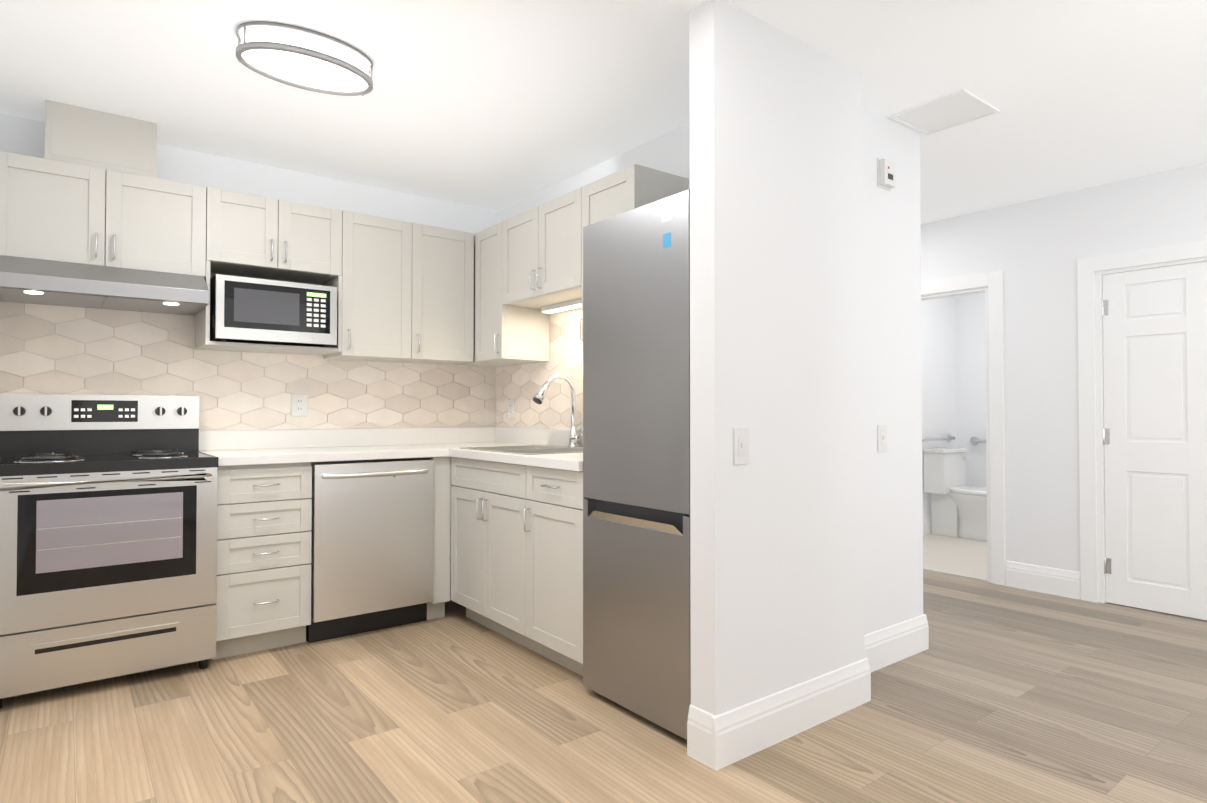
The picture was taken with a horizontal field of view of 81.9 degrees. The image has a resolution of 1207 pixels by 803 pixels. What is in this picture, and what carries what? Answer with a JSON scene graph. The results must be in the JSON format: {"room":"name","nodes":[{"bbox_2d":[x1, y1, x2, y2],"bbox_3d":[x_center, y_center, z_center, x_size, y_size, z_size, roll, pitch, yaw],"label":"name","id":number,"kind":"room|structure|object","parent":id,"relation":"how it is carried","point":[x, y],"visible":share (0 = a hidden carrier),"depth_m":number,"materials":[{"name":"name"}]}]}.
{"room":"kitchen","nodes":[
{"label":"kitchen","id":0,"kind":"room"},
{"bbox_2d":[0,113,491,430],"bbox_3d":[-0.728,-0.038,4.646,5.010,2.440,0.100,1,-1,-38],"label":"wall","id":1,"kind":"structure","parent":0,"point":[18,135],"depth_m":3.81,"materials":[{"name":"white paint"}]},
{"bbox_2d":[0,151,205,277],"bbox_3d":[-2.277,-0.806,3.171,0.778,0.430,0.355,1,-1,-38],"label":"upper cabinet","id":2,"kind":"object","parent":1,"relation":"attached to","point":[54,210],"visible":0.9,"depth_m":3.04,"materials":[{"name":"white paint"}]},
{"bbox_2d":[43,99,156,177],"bbox_3d":[-2.302,-1.150,3.191,0.408,0.259,0.302,1,-1,-38],"label":"cover","id":3,"kind":"structure","parent":2,"relation":"on","point":[78,135],"depth_m":3.07,"materials":[{"name":"white paint"}]},
{"bbox_2d":[0,255,208,315],"bbox_3d":[-2.228,-0.513,3.106,0.756,0.157,0.486,1,-1,-38],"label":"range hood","id":4,"kind":"object","parent":2,"relation":"attached to","point":[38,281],"visible":1,"depth_m":2.98,"materials":[{"name":"silver metal"}]},
{"bbox_2d":[0,301,494,430],"bbox_3d":[-1.703,-0.155,3.824,2.496,0.849,0.007,1,-1,-38],"label":"backsplash","id":5,"kind":"structure","parent":1,"relation":"attached to","point":[55,349],"depth_m":3.60,"materials":[{"name":"tile"}]},
{"bbox_2d":[291,394,307,415],"bbox_3d":[-1.674,0.019,3.833,0.085,0.120,0.007,1,-1,-38],"label":"outlet","id":6,"kind":"object","parent":5,"relation":"attached to","point":[299,404],"visible":1,"depth_m":3.83,"materials":[{"name":"white plastic"}]},
{"bbox_2d":[195,187,341,355],"bbox_3d":[-1.720,-0.639,3.599,0.630,0.750,0.355,1,-1,-38],"label":"upper cabinet","id":7,"kind":"object","parent":1,"relation":"attached to","point":[254,236],"visible":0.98,"depth_m":3.49,"materials":[{"name":"white paint"}]},
{"bbox_2d":[210,274,336,346],"bbox_3d":[-1.706,-0.439,3.575,0.556,0.310,0.349,1,-1,-38],"label":"microwave","id":8,"kind":"object","parent":7,"relation":"in","point":[254,310],"visible":0.96,"depth_m":3.42,"materials":[{"name":"silver metal"}]},
{"bbox_2d":[324,211,473,364],"bbox_3d":[-1.166,-0.623,4.027,0.770,0.770,0.355,1,-1,-38],"label":"upper cabinet","id":9,"kind":"object","parent":1,"relation":"attached to","point":[407,292],"visible":0.96,"depth_m":3.89,"materials":[{"name":"white paint"}]},
{"bbox_2d":[0,533,1206,802],"bbox_3d":[1.817,1.184,2.992,7.280,0.066,5.800,1,-1,-38],"label":"floor","id":10,"kind":"structure","parent":0,"point":[998,694],"depth_m":2.45,"materials":[{"name":"brown wood"}]},
{"bbox_2d":[0,394,218,707],"bbox_3d":[-2.143,0.562,3.002,0.762,1.190,0.712,1,-1,-38],"label":"stove","id":11,"kind":"object","parent":10,"relation":"on","point":[108,536],"visible":1,"depth_m":2.82,"materials":[{"name":"silver metal"}]},
{"bbox_2d":[212,462,311,659],"bbox_3d":[-1.716,0.725,3.401,0.400,0.875,0.640,1,-1,-38],"label":"base cabinet","id":12,"kind":"object","parent":10,"relation":"on","point":[264,533],"visible":0.9,"depth_m":3.18,"materials":[{"name":"white paint"}]},
{"bbox_2d":[306,457,432,642],"bbox_3d":[-1.296,0.733,3.682,0.601,0.868,0.652,1,-1,-38],"label":"dishwasher","id":13,"kind":"object","parent":10,"relation":"on","point":[372,549],"visible":0.9,"depth_m":3.46,"materials":[{"name":"silver metal"}]},
{"bbox_2d":[426,456,453,619],"bbox_3d":[-0.806,0.737,4.126,0.710,0.875,0.606,1,-1,-38],"label":"base cabinet","id":14,"kind":"object","parent":10,"relation":"on","point":[435,608],"visible":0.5,"depth_m":3.71,"materials":[{"name":"white paint"}]},
{"bbox_2d":[451,457,542,655],"bbox_3d":[-0.355,0.728,3.600,0.640,0.875,0.768,1,-1,-38],"label":"base cabinet","id":15,"kind":"object","parent":10,"relation":"on","point":[488,552],"visible":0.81,"depth_m":3.39,"materials":[{"name":"white paint"}]},
{"bbox_2d":[199,427,582,470],"bbox_3d":[-0.834,0.217,3.346,1.718,0.140,1.818,1,-1,-38],"label":"countertop","id":16,"kind":"structure","parent":15,"relation":"on","point":[240,447],"depth_m":3.75,"materials":[{"name":"white stone"}]},
{"bbox_2d":[459,445,582,454],"bbox_3d":[-0.336,0.341,3.617,0.560,0.191,0.700,1,-1,-38],"label":"sink","id":17,"kind":"object","parent":16,"relation":"in","point":[538,449],"visible":0.27,"depth_m":3.67,"materials":[{"name":"silver metal"}]},
{"bbox_2d":[533,374,582,446],"bbox_3d":[-0.229,0.049,3.675,0.285,0.393,0.135,1,-1,-38],"label":"faucet","id":18,"kind":"object","parent":16,"relation":"on","point":[539,396],"visible":0.98,"depth_m":3.75,"materials":[{"name":"silver metal"}]},
{"bbox_2d":[524,466,589,675],"bbox_3d":[0.014,0.721,3.123,0.640,0.875,0.440,1,-1,-38],"label":"base cabinet","id":19,"kind":"object","parent":10,"relation":"on","point":[553,509],"visible":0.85,"depth_m":2.95,"materials":[{"name":"white paint"}]},
{"bbox_2d":[583,189,690,739],"bbox_3d":[0.338,0.227,2.714,0.609,1.850,0.595,1,-1,-38],"label":"fridge","id":20,"kind":"object","parent":10,"relation":"on","point":[636,473],"visible":0.62,"depth_m":2.50,"materials":[{"name":"silver metal"}]},
{"bbox_2d":[922,447,986,540],"bbox_3d":[3.320,0.816,6.161,0.495,0.778,0.761,1,-1,-38],"label":"toilet","id":21,"kind":"object","parent":10,"relation":"on","point":[958,507],"visible":0.71,"depth_m":6.21,"materials":[{"name":"white ceramic"}]},
{"bbox_2d":[0,0,1206,223],"bbox_3d":[1.817,-1.313,3.031,7.280,0.060,5.800,1,-1,-38],"label":"ceiling","id":22,"kind":"structure","parent":0,"point":[492,104],"depth_m":2.81,"materials":[{"name":"white paint"}]},
{"bbox_2d":[235,21,372,95],"bbox_3d":[-1.082,-1.243,2.546,0.472,0.094,0.292,1,-1,-38],"label":"ceiling light","id":23,"kind":"object","parent":22,"relation":"attached to","point":[302,58],"visible":1,"depth_m":2.48,"materials":[{"name":"white"}]},
{"bbox_2d":[889,89,1000,135],"bbox_3d":[1.515,-1.277,3.094,0.340,0.010,0.330,1,-1,-38],"label":"ceiling hatch","id":24,"kind":"object","parent":22,"relation":"attached to","point":[951,110],"visible":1,"depth_m":3.08,"materials":[{"name":"white paint"}]},
{"bbox_2d":[492,55,963,670],"bbox_3d":[0.447,-0.050,3.861,0.990,2.440,2.520,1,-1,-38],"label":"wall","id":25,"kind":"structure","parent":0,"point":[896,358],"depth_m":3.09,"materials":[{"name":"white paint"}]},
{"bbox_2d":[454,222,549,366],"bbox_3d":[-0.652,-0.619,4.238,0.355,0.770,0.650,1,-1,-38],"label":"upper cabinet","id":26,"kind":"object","parent":25,"relation":"attached to","point":[505,335],"visible":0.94,"depth_m":4.01,"materials":[{"name":"white paint"}]},
{"bbox_2d":[496,307,582,428],"bbox_3d":[-0.161,-0.192,3.879,0.007,0.693,1.788,1,-1,-38],"label":"backsplash","id":27,"kind":"structure","parent":25,"relation":"attached to","point":[520,385],"depth_m":4.06,"materials":[{"name":"tile"}]},
{"bbox_2d":[508,400,513,417],"bbox_3d":[-0.587,0.048,4.413,0.007,0.118,0.072,1,-1,-38],"label":"outlet","id":28,"kind":"object","parent":27,"relation":"attached to","point":[510,408],"visible":1,"depth_m":4.41,"materials":[{"name":"white plastic"}]},
{"bbox_2d":[502,187,581,308],"bbox_3d":[-0.222,-0.778,3.683,0.355,0.470,0.757,1,-1,-38],"label":"upper cabinet","id":29,"kind":"object","parent":25,"relation":"attached to","point":[541,255],"visible":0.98,"depth_m":3.57,"materials":[{"name":"white paint"}]},
{"bbox_2d":[541,298,581,312],"bbox_3d":[-0.135,-0.526,3.734,0.065,0.031,0.640,1,-1,-38],"label":"under-cabinet light","id":30,"kind":"object","parent":29,"relation":"attached to","point":[567,305],"visible":0.57,"depth_m":3.81,"materials":[{"name":"white plastic"}]},
{"bbox_2d":[580,164,687,347],"bbox_3d":[0.129,-0.635,3.227,0.355,0.770,0.391,1,-1,-38],"label":"upper cabinet","id":31,"kind":"object","parent":25,"relation":"attached to","point":[631,187],"visible":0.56,"depth_m":3.10,"materials":[{"name":"white paint"}]},
{"bbox_2d":[877,425,886,451],"bbox_3d":[1.231,0.163,3.064,0.072,0.118,0.012,1,-1,-38],"label":"light switch","id":32,"kind":"object","parent":25,"relation":"attached to","point":[881,438],"visible":1,"depth_m":3.06,"materials":[{"name":"white plastic"}]},
{"bbox_2d":[877,158,895,190],"bbox_3d":[1.261,-1.012,3.092,0.105,0.125,0.034,1,-1,-38],"label":"fire alarm strobe","id":33,"kind":"object","parent":25,"relation":"attached to","point":[886,174],"visible":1,"depth_m":3.07,"materials":[{"name":"white plastic"}]},
{"bbox_2d":[864,614,928,668],"bbox_3d":[1.212,1.077,3.025,0.740,0.160,0.030,1,-1,-38],"label":"baseboard","id":34,"kind":"structure","parent":25,"relation":"attached to","point":[897,642],"depth_m":3.11,"materials":[{"name":"white wood"}]},
{"bbox_2d":[680,0,831,715],"bbox_3d":[0.555,-0.072,2.422,0.600,2.440,0.110,1,-1,-38],"label":"wall","id":35,"kind":"structure","parent":0,"point":[824,340],"depth_m":2.32,"materials":[{"name":"white paint"}]},
{"bbox_2d":[733,428,748,464],"bbox_3d":[0.450,0.145,2.259,0.072,0.118,0.012,1,-1,-38],"label":"light switch","id":36,"kind":"object","parent":35,"relation":"attached to","point":[740,445],"visible":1,"depth_m":2.25,"materials":[{"name":"white plastic"}]},
{"bbox_2d":[703,651,878,770],"bbox_3d":[0.684,1.068,2.424,0.862,0.160,0.016,1,-1,-38],"label":"baseboard","id":37,"kind":"structure","parent":35,"relation":"attached to","point":[721,741],"depth_m":2.36,"materials":[{"name":"white wood"}]},
{"bbox_2d":[964,162,1206,602],"bbox_3d":[3.044,-0.049,3.959,0.100,2.440,5.800,1,-1,-38],"label":"wall","id":38,"kind":"structure","parent":0,"point":[1037,245],"depth_m":4.29,"materials":[{"name":"white paint"}]},
{"bbox_2d":[923,515,930,534],"bbox_3d":[2.640,1.125,6.108,1.910,0.160,0.016,1,-1,-38],"label":"baseboard","id":39,"kind":"structure","parent":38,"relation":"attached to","point":[927,519],"depth_m":6.34,"materials":[{"name":"white wood"}]},
{"bbox_2d":[922,434,955,441],"bbox_3d":[3.076,0.344,6.423,0.690,0.080,0.069,1,-1,-38],"label":"grab bar","id":40,"kind":"object","parent":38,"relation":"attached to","point":[949,437],"visible":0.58,"depth_m":6.41,"materials":[{"name":"silver metal"}]},
{"bbox_2d":[970,437,985,444],"bbox_3d":[3.811,0.365,6.157,0.069,0.080,1.130,1,-1,-38],"label":"grab bar","id":41,"kind":"object","parent":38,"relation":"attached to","point":[974,440],"visible":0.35,"depth_m":6.53,"materials":[{"name":"silver metal"}]},
{"bbox_2d":[1006,561,1080,599],"bbox_3d":[2.702,1.097,4.290,0.016,0.160,0.410,1,-1,-38],"label":"baseboard","id":42,"kind":"structure","parent":38,"relation":"attached to","point":[1048,580],"depth_m":4.27,"materials":[{"name":"white wood"}]},
{"bbox_2d":[1101,261,1206,619],"bbox_3d":[3.188,0.207,3.728,0.046,1.905,0.866,1,-1,-38],"label":"closet door","id":43,"kind":"structure","parent":38,"relation":"in","point":[1155,382],"depth_m":3.86,"materials":[{"name":"white wood"}]}
]}

